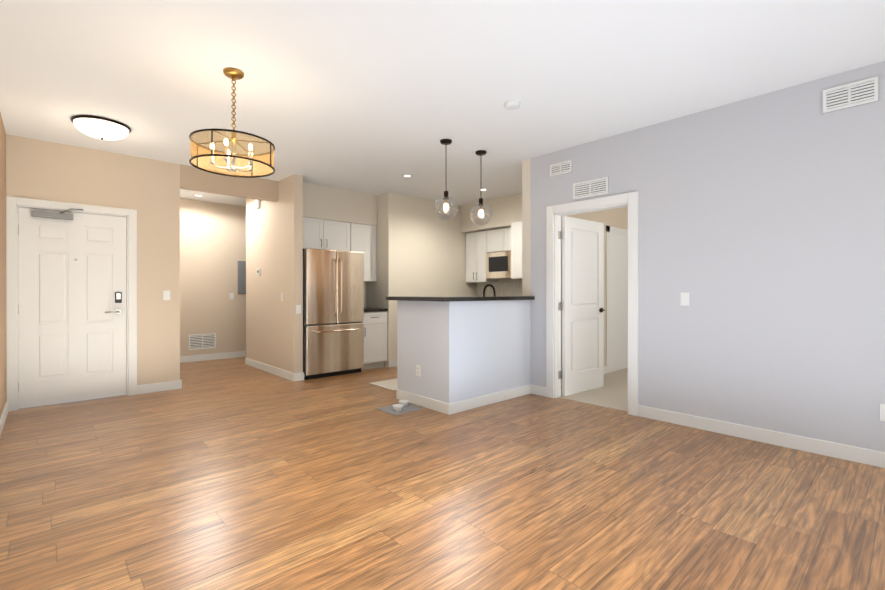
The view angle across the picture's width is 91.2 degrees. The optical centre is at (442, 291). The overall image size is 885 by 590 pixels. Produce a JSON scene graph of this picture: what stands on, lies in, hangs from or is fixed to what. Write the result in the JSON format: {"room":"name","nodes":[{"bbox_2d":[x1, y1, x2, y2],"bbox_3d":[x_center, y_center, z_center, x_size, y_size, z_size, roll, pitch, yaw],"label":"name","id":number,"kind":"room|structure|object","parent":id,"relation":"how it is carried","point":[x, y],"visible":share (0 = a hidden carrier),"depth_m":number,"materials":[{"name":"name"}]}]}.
{"room":"apartment living room","nodes":[
{"label":"apartment living room","id":0,"kind":"room"},
{"bbox_2d":[0,113,5,416],"bbox_3d":[-1.355,-0.184,0.954,0.120,2.740,9.140,0,0,-42],"label":"wall","id":1,"kind":"structure","parent":0,"point":[2,267],"depth_m":3.93,"materials":[{"name":"beige paint"}]},
{"bbox_2d":[0,401,7,435],"bbox_3d":[-1.304,1.134,1.002,0.018,0.105,8.900,0,0,-42],"label":"baseboard","id":2,"kind":"structure","parent":1,"relation":"attached to","point":[3,417],"depth_m":3.88,"materials":[{"name":"white wood"}]},
{"bbox_2d":[6,134,179,409],"bbox_3d":[-3.796,-0.189,4.831,1.496,2.740,0.120,0,0,-42],"label":"wall","id":3,"kind":"structure","parent":0,"point":[148,190],"depth_m":5.03,"materials":[{"name":"beige paint"}]},
{"bbox_2d":[6,196,136,411],"bbox_3d":[-3.950,0.119,4.678,1.060,2.125,0.140,0,0,-42],"label":"door frame","id":4,"kind":"structure","parent":3,"relation":"attached to","point":[13,204],"depth_m":4.43,"materials":[{"name":"white wood"}]},
{"bbox_2d":[18,207,126,408],"bbox_3d":[-3.925,0.141,4.635,0.893,2.064,0.125,0,0,-42],"label":"entry door","id":5,"kind":"structure","parent":3,"relation":"in","point":[72,306],"depth_m":4.62,"materials":[{"name":"painted wood"},{"name":"metal"}]},
{"bbox_2d":[137,380,179,394],"bbox_3d":[-3.370,1.128,5.133,0.409,0.105,0.018,0,0,-42],"label":"baseboard","id":6,"kind":"structure","parent":3,"relation":"attached to","point":[171,385],"depth_m":5.13,"materials":[{"name":"white wood"}]},
{"bbox_2d":[163,291,169,299],"bbox_3d":[-3.302,0.041,5.192,0.072,0.115,0.012,0,0,-42],"label":"light switch","id":7,"kind":"object","parent":3,"relation":"attached to","point":[166,295],"visible":1,"depth_m":5.19,"materials":[{"name":"white plastic"}]},
{"bbox_2d":[180,198,245,356],"bbox_3d":[-3.595,-0.193,7.992,3.060,2.740,0.120,0,0,-42],"label":"wall","id":8,"kind":"structure","parent":0,"point":[212,244],"depth_m":7.54,"materials":[{"name":"beige paint"}]},
{"bbox_2d":[189,333,215,349],"bbox_3d":[-4.112,0.848,7.432,0.420,0.260,0.011,0,0,-42],"label":"air vent","id":9,"kind":"object","parent":8,"relation":"in","point":[202,341],"visible":1,"depth_m":7.43,"materials":[{"name":"grey metal"}]},
{"bbox_2d":[180,351,245,362],"bbox_3d":[-3.549,1.125,7.943,3.060,0.105,0.015,0,0,-42],"label":"baseboard","id":10,"kind":"structure","parent":8,"relation":"attached to","point":[193,358],"depth_m":7.52,"materials":[{"name":"white wood"}]},
{"bbox_2d":[238,261,245,293],"bbox_3d":[-3.545,-0.263,7.937,0.380,0.600,0.028,0,0,-42],"label":"panel","id":11,"kind":"object","parent":8,"relation":"attached to","point":[241,277],"visible":0.38,"depth_m":7.85,"materials":[{"name":"grey metal"}]},
{"bbox_2d":[180,164,277,201],"bbox_3d":[-2.796,-1.423,5.741,1.210,0.275,0.120,0,0,-42],"label":"header beam","id":12,"kind":"structure","parent":0,"point":[193,178],"depth_m":5.66,"materials":[{"name":"beige paint"}]},
{"bbox_2d":[246,174,302,372],"bbox_3d":[-2.544,-0.191,6.453,0.120,2.740,1.870,0,0,-42],"label":"wall","id":13,"kind":"structure","parent":0,"point":[274,254],"depth_m":6.14,"materials":[{"name":"beige paint"}]},
{"bbox_2d":[255,199,259,208],"bbox_3d":[-2.839,-1.361,6.656,0.040,0.160,0.130,0,0,-42],"label":"door chime","id":14,"kind":"object","parent":13,"relation":"attached to","point":[257,204],"visible":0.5,"depth_m":6.61,"materials":[{"name":"white plastic"}]},
{"bbox_2d":[244,355,295,381],"bbox_3d":[-2.588,1.127,6.405,0.018,0.105,1.885,0,0,-42],"label":"baseboard","id":15,"kind":"structure","parent":13,"relation":"attached to","point":[290,376],"depth_m":6.26,"materials":[{"name":"white wood"}]},
{"bbox_2d":[296,305,300,313],"bbox_3d":[-1.910,0.230,5.758,0.072,0.115,0.012,0,0,-42],"label":"light switch","id":16,"kind":"object","parent":13,"relation":"attached to","point":[298,309],"visible":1,"depth_m":5.75,"materials":[{"name":"white plastic"}]},
{"bbox_2d":[303,182,376,225],"bbox_3d":[-1.689,-1.316,6.649,1.410,0.490,0.330,0,0,-42],"label":"soffit","id":17,"kind":"structure","parent":0,"point":[331,203],"depth_m":6.54,"materials":[{"name":"paint"}]},
{"bbox_2d":[364,282,365,306],"bbox_3d":[-1.841,-0.191,6.817,1.410,2.740,0.120,0,0,-42],"label":"wall","id":18,"kind":"structure","parent":0,"point":[364,294],"depth_m":7.24,"materials":[{"name":"paint"}]},
{"bbox_2d":[303,217,375,281],"bbox_3d":[-1.671,-0.620,6.642,1.385,0.898,0.357,0,0,-42],"label":"upper cabinet","id":19,"kind":"object","parent":18,"relation":"attached to","point":[332,235],"visible":0.67,"depth_m":6.61,"materials":[{"name":"white wood"}]},
{"bbox_2d":[397,300,432,398],"bbox_3d":[-0.233,0.636,4.603,0.120,1.090,0.660,0,0,-42],"label":"wall","id":20,"kind":"structure","parent":0,"point":[414,318],"depth_m":4.57,"materials":[{"name":"white paint"}]},
{"bbox_2d":[386,296,419,300],"bbox_3d":[-0.318,0.069,4.640,0.285,0.040,0.600,0,0,-42],"label":"countertop","id":21,"kind":"structure","parent":20,"relation":"on","point":[403,298],"depth_m":4.56,"materials":[{"name":"stone"}]},
{"bbox_2d":[416,365,420,376],"bbox_3d":[-0.254,0.822,4.530,0.008,0.115,0.072,0,0,-42],"label":"outlet","id":22,"kind":"object","parent":20,"relation":"attached to","point":[418,370],"visible":1,"depth_m":4.52,"materials":[{"name":"white plastic"}]},
{"bbox_2d":[396,389,444,412],"bbox_3d":[-0.232,1.129,4.503,0.015,0.105,0.810,0,0,-42],"label":"baseboard","id":23,"kind":"structure","parent":20,"relation":"attached to","point":[429,403],"depth_m":4.47,"materials":[{"name":"white wood"}]},
{"bbox_2d":[366,192,476,366],"bbox_3d":[-0.310,-0.193,7.773,2.140,2.740,0.770,0,0,-42],"label":"wall","id":24,"kind":"structure","parent":0,"point":[420,247],"depth_m":7.13,"materials":[{"name":"paint"}]},
{"bbox_2d":[389,360,396,367],"bbox_3d":[-0.090,1.125,7.444,2.020,0.105,0.015,0,0,-42],"label":"baseboard","id":25,"kind":"structure","parent":24,"relation":"attached to","point":[393,363],"depth_m":6.81,"materials":[{"name":"white wood"}]},
{"bbox_2d":[0,357,884,589],"bbox_3d":[1.036,1.229,4.624,8.596,0.104,11.340,0,0,-42],"label":"floor","id":26,"kind":"structure","parent":0,"point":[237,473],"depth_m":2.50,"materials":[{"name":"brown wood"}]},
{"bbox_2d":[303,248,363,379],"bbox_3d":[-1.696,0.293,6.319,0.892,1.772,0.772,0,0,-42],"label":"refrigerator","id":27,"kind":"object","parent":26,"relation":"on","point":[333,312],"visible":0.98,"depth_m":6.03,"materials":[{"name":"grey metal"}]},
{"bbox_2d":[361,307,387,369],"bbox_3d":[-1.234,0.719,6.839,0.475,0.920,0.657,0,0,-42],"label":"base cabinet","id":28,"kind":"object","parent":26,"relation":"on","point":[375,337],"visible":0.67,"depth_m":6.64,"materials":[{"name":"white wood"}]},
{"bbox_2d":[369,378,396,390],"bbox_3d":[-0.435,1.176,5.685,0.900,0.008,0.550,0,0,-42],"label":"kitchen mat","id":29,"kind":"object","parent":26,"relation":"on","point":[390,384],"visible":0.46,"depth_m":5.50,"materials":[{"name":"beige fabric"}]},
{"bbox_2d":[376,404,423,415],"bbox_3d":[-0.427,1.180,4.386,0.360,0.004,0.320,0,0,-42],"label":"mat","id":30,"kind":"object","parent":26,"relation":"on","point":[407,409],"visible":0.71,"depth_m":4.35,"materials":[{"name":"grey fabric"}]},
{"bbox_2d":[392,404,402,410],"bbox_3d":[-0.445,1.152,4.316,0.108,0.050,0.108,0,0,-42],"label":"bowl","id":31,"kind":"object","parent":30,"relation":"on","point":[397,407],"visible":1,"depth_m":4.28,"materials":[{"name":"white ceramic"}]},
{"bbox_2d":[398,400,408,406],"bbox_3d":[-0.402,1.152,4.477,0.108,0.050,0.108,0,0,-42],"label":"bowl","id":32,"kind":"object","parent":30,"relation":"on","point":[404,403],"visible":0.77,"depth_m":4.45,"materials":[{"name":"white ceramic"}]},
{"bbox_2d":[0,0,884,205],"bbox_3d":[1.036,-1.609,4.621,8.596,0.100,11.340,0,0,-42],"label":"ceiling","id":33,"kind":"structure","parent":0,"point":[376,97],"depth_m":3.06,"materials":[{"name":"white paint"}]},
{"bbox_2d":[71,115,130,139],"bbox_3d":[-3.162,-1.485,4.027,0.444,0.144,0.444,0,0,-42],"label":"flush-mount light","id":34,"kind":"object","parent":33,"relation":"attached to","point":[101,128],"visible":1,"depth_m":3.92,"materials":[{"name":"white glass"}]},
{"bbox_2d":[189,67,274,177],"bbox_3d":[-1.479,-1.202,3.072,0.548,0.708,0.548,0,0,-42],"label":"drum chandelier","id":35,"kind":"object","parent":33,"relation":"hanging from","point":[202,151],"visible":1,"depth_m":2.98,"materials":[{"name":"gold metal"}]},
{"bbox_2d":[401,174,412,177],"bbox_3d":[-0.475,-1.556,5.814,0.156,0.008,0.156,0,0,-42],"label":"recessed light","id":36,"kind":"object","parent":33,"relation":"in","point":[406,175],"visible":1,"depth_m":5.79,"materials":[{"name":"white"}]},
{"bbox_2d":[434,139,457,219],"bbox_3d":[0.036,-1.150,4.468,0.244,0.816,0.244,0,0,-42],"label":"pendant light","id":37,"kind":"object","parent":33,"relation":"hanging from","point":[446,197],"visible":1,"depth_m":4.45,"materials":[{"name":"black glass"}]},
{"bbox_2d":[470,150,491,224],"bbox_3d":[0.428,-1.150,4.825,0.244,0.816,0.244,0,0,-42],"label":"pendant light","id":38,"kind":"object","parent":33,"relation":"hanging from","point":[481,153],"visible":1,"depth_m":4.80,"materials":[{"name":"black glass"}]},
{"bbox_2d":[504,100,519,109],"bbox_3d":[0.576,-1.538,3.579,0.132,0.038,0.132,0,0,-42],"label":"smoke detector","id":39,"kind":"object","parent":33,"relation":"attached to","point":[512,105],"visible":1,"depth_m":3.54,"materials":[{"name":"white plastic"}]},
{"bbox_2d":[461,193,521,232],"bbox_3d":[1.301,-1.322,7.095,0.430,0.480,2.400,0,0,-42],"label":"soffit","id":40,"kind":"structure","parent":0,"point":[506,211],"depth_m":7.25,"materials":[{"name":"paint"}]},
{"bbox_2d":[477,279,521,295],"bbox_3d":[1.504,-0.192,7.282,0.120,2.740,2.400,0,0,-42],"label":"wall","id":41,"kind":"structure","parent":0,"point":[510,280],"depth_m":7.58,"materials":[{"name":"paint"}]},
{"bbox_2d":[466,231,498,282],"bbox_3d":[0.713,-0.622,7.812,0.323,0.898,0.510,0,0,-42],"label":"upper cabinet","id":42,"kind":"object","parent":41,"relation":"attached to","point":[480,245],"depth_m":7.69,"materials":[{"name":"white wood"}]},
{"bbox_2d":[486,229,497,252],"bbox_3d":[1.038,-0.877,7.455,0.323,0.388,0.435,0,0,-42],"label":"upper cabinet","id":43,"kind":"object","parent":41,"relation":"attached to","point":[491,235],"depth_m":7.43,"materials":[{"name":"white wood"}]},
{"bbox_2d":[478,282,521,295],"bbox_3d":[1.455,0.043,7.238,0.012,0.430,2.360,0,0,-42],"label":"backsplash","id":44,"kind":"structure","parent":41,"relation":"attached to","point":[508,288],"depth_m":7.66,"materials":[{"name":"tile"}]},
{"bbox_2d":[498,227,509,251],"bbox_3d":[1.251,-0.876,7.223,0.323,0.388,0.435,0,0,-42],"label":"upper cabinet","id":45,"kind":"object","parent":41,"relation":"attached to","point":[504,233],"depth_m":7.22,"materials":[{"name":"white wood"}]},
{"bbox_2d":[486,251,510,278],"bbox_3d":[1.112,-0.452,7.310,0.411,0.440,0.730,0,0,-42],"label":"microwave","id":46,"kind":"object","parent":45,"relation":"attached to","point":[498,265],"visible":0.6,"depth_m":7.25,"materials":[{"name":"metal"}]},
{"bbox_2d":[510,221,521,278],"bbox_3d":[1.589,-0.638,6.629,0.623,0.875,0.880,0,0,-42],"label":"upper cabinet","id":47,"kind":"object","parent":41,"relation":"attached to","point":[516,227],"depth_m":6.67,"materials":[{"name":"white wood"}]},
{"bbox_2d":[433,207,627,403],"bbox_3d":[1.926,-0.190,5.996,5.190,2.740,0.170,0,0,-42],"label":"wall","id":48,"kind":"structure","parent":0,"point":[456,351],"depth_m":4.54,"materials":[{"name":"white paint"}]},
{"bbox_2d":[420,296,534,301],"bbox_3d":[0.426,0.069,4.662,1.415,0.040,0.349,0,0,-42],"label":"countertop","id":49,"kind":"structure","parent":48,"relation":"on","point":[449,299],"depth_m":4.39,"materials":[{"name":"stone"}]},
{"bbox_2d":[483,284,495,295],"bbox_3d":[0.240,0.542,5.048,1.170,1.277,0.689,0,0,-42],"label":"faucet","id":50,"kind":"object","parent":49,"relation":"on","point":[487,285],"visible":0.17,"depth_m":5.22,"materials":[{"name":"black metal"}]},
{"bbox_2d":[444,384,535,414],"bbox_3d":[0.545,1.129,4.613,1.315,0.105,0.021,0,0,-42],"label":"baseboard","id":51,"kind":"structure","parent":48,"relation":"attached to","point":[452,408],"depth_m":4.53,"materials":[{"name":"white wood"}]},
{"bbox_2d":[536,361,627,394],"bbox_3d":[2.513,1.127,6.407,3.770,0.105,0.015,0,0,-42],"label":"baseboard","id":52,"kind":"structure","parent":48,"relation":"attached to","point":[623,365],"depth_m":6.39,"materials":[{"name":"white wood"}]},
{"bbox_2d":[606,226,627,372],"bbox_3d":[2.991,0.108,6.840,1.680,2.140,0.018,0,0,-42],"label":"door","id":53,"kind":"structure","parent":48,"relation":"attached to","point":[616,295],"depth_m":6.48,"materials":[{"name":"white wood"}]},
{"bbox_2d":[522,61,884,451],"bbox_3d":[3.052,-0.186,2.928,0.120,2.740,6.120,0,0,-42],"label":"wall","id":54,"kind":"structure","parent":0,"point":[761,230],"depth_m":3.45,"materials":[{"name":"grey paint"}]},
{"bbox_2d":[550,160,571,176],"bbox_3d":[1.294,-1.354,4.755,0.011,0.130,0.270,0,0,-42],"label":"air vent","id":55,"kind":"object","parent":54,"relation":"in","point":[560,168],"visible":1,"depth_m":4.75,"materials":[{"name":"white"}]},
{"bbox_2d":[562,216,604,395],"bbox_3d":[1.696,0.160,5.120,0.809,2.026,0.139,0,0,-42],"label":"bedroom door","id":56,"kind":"structure","parent":54,"relation":"in","point":[583,310],"depth_m":5.09,"materials":[{"name":"white wood"}]},
{"bbox_2d":[573,177,607,199],"bbox_3d":[1.530,-1.073,4.497,0.011,0.170,0.390,0,0,-42],"label":"air vent","id":57,"kind":"object","parent":54,"relation":"in","point":[591,188],"visible":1,"depth_m":4.49,"materials":[{"name":"white"}]},
{"bbox_2d":[546,191,637,415],"bbox_3d":[1.569,0.112,4.554,0.160,2.140,1.020,0,0,-42],"label":"door frame","id":58,"kind":"structure","parent":54,"relation":"attached to","point":[553,299],"depth_m":4.66,"materials":[{"name":"white wood"}]},
{"bbox_2d":[558,231,562,378],"bbox_3d":[1.326,0.146,4.874,0.072,1.660,0.012,0,0,-42],"label":"door hinges","id":59,"kind":"object","parent":58,"relation":"attached to","point":[560,305],"depth_m":4.88,"materials":[{"name":"grey metal"}]},
{"bbox_2d":[681,293,688,305],"bbox_3d":[2.140,0.062,3.829,0.012,0.115,0.072,0,0,-42],"label":"light switch","id":60,"kind":"object","parent":54,"relation":"attached to","point":[684,299],"visible":1,"depth_m":3.83,"materials":[{"name":"white plastic"}]},
{"bbox_2d":[638,405,884,467],"bbox_3d":[3.422,1.132,2.422,0.018,0.105,4.630,0,0,-42],"label":"baseboard","id":61,"kind":"structure","parent":54,"relation":"attached to","point":[845,452],"depth_m":3.36,"materials":[{"name":"white wood"}]},
{"bbox_2d":[823,76,877,112],"bbox_3d":[2.856,-1.379,3.043,0.011,0.165,0.285,0,0,-42],"label":"air vent","id":62,"kind":"object","parent":54,"relation":"in","point":[861,92],"visible":1,"depth_m":3.04,"materials":[{"name":"white"}]},
{"bbox_2d":[880,404,884,420],"bbox_3d":[2.984,0.814,2.908,0.008,0.115,0.072,0,0,-42],"label":"electrical outlet","id":63,"kind":"object","parent":54,"relation":"attached to","point":[882,412],"visible":1,"depth_m":2.92,"materials":[{"name":"white plastic"}]}
]}

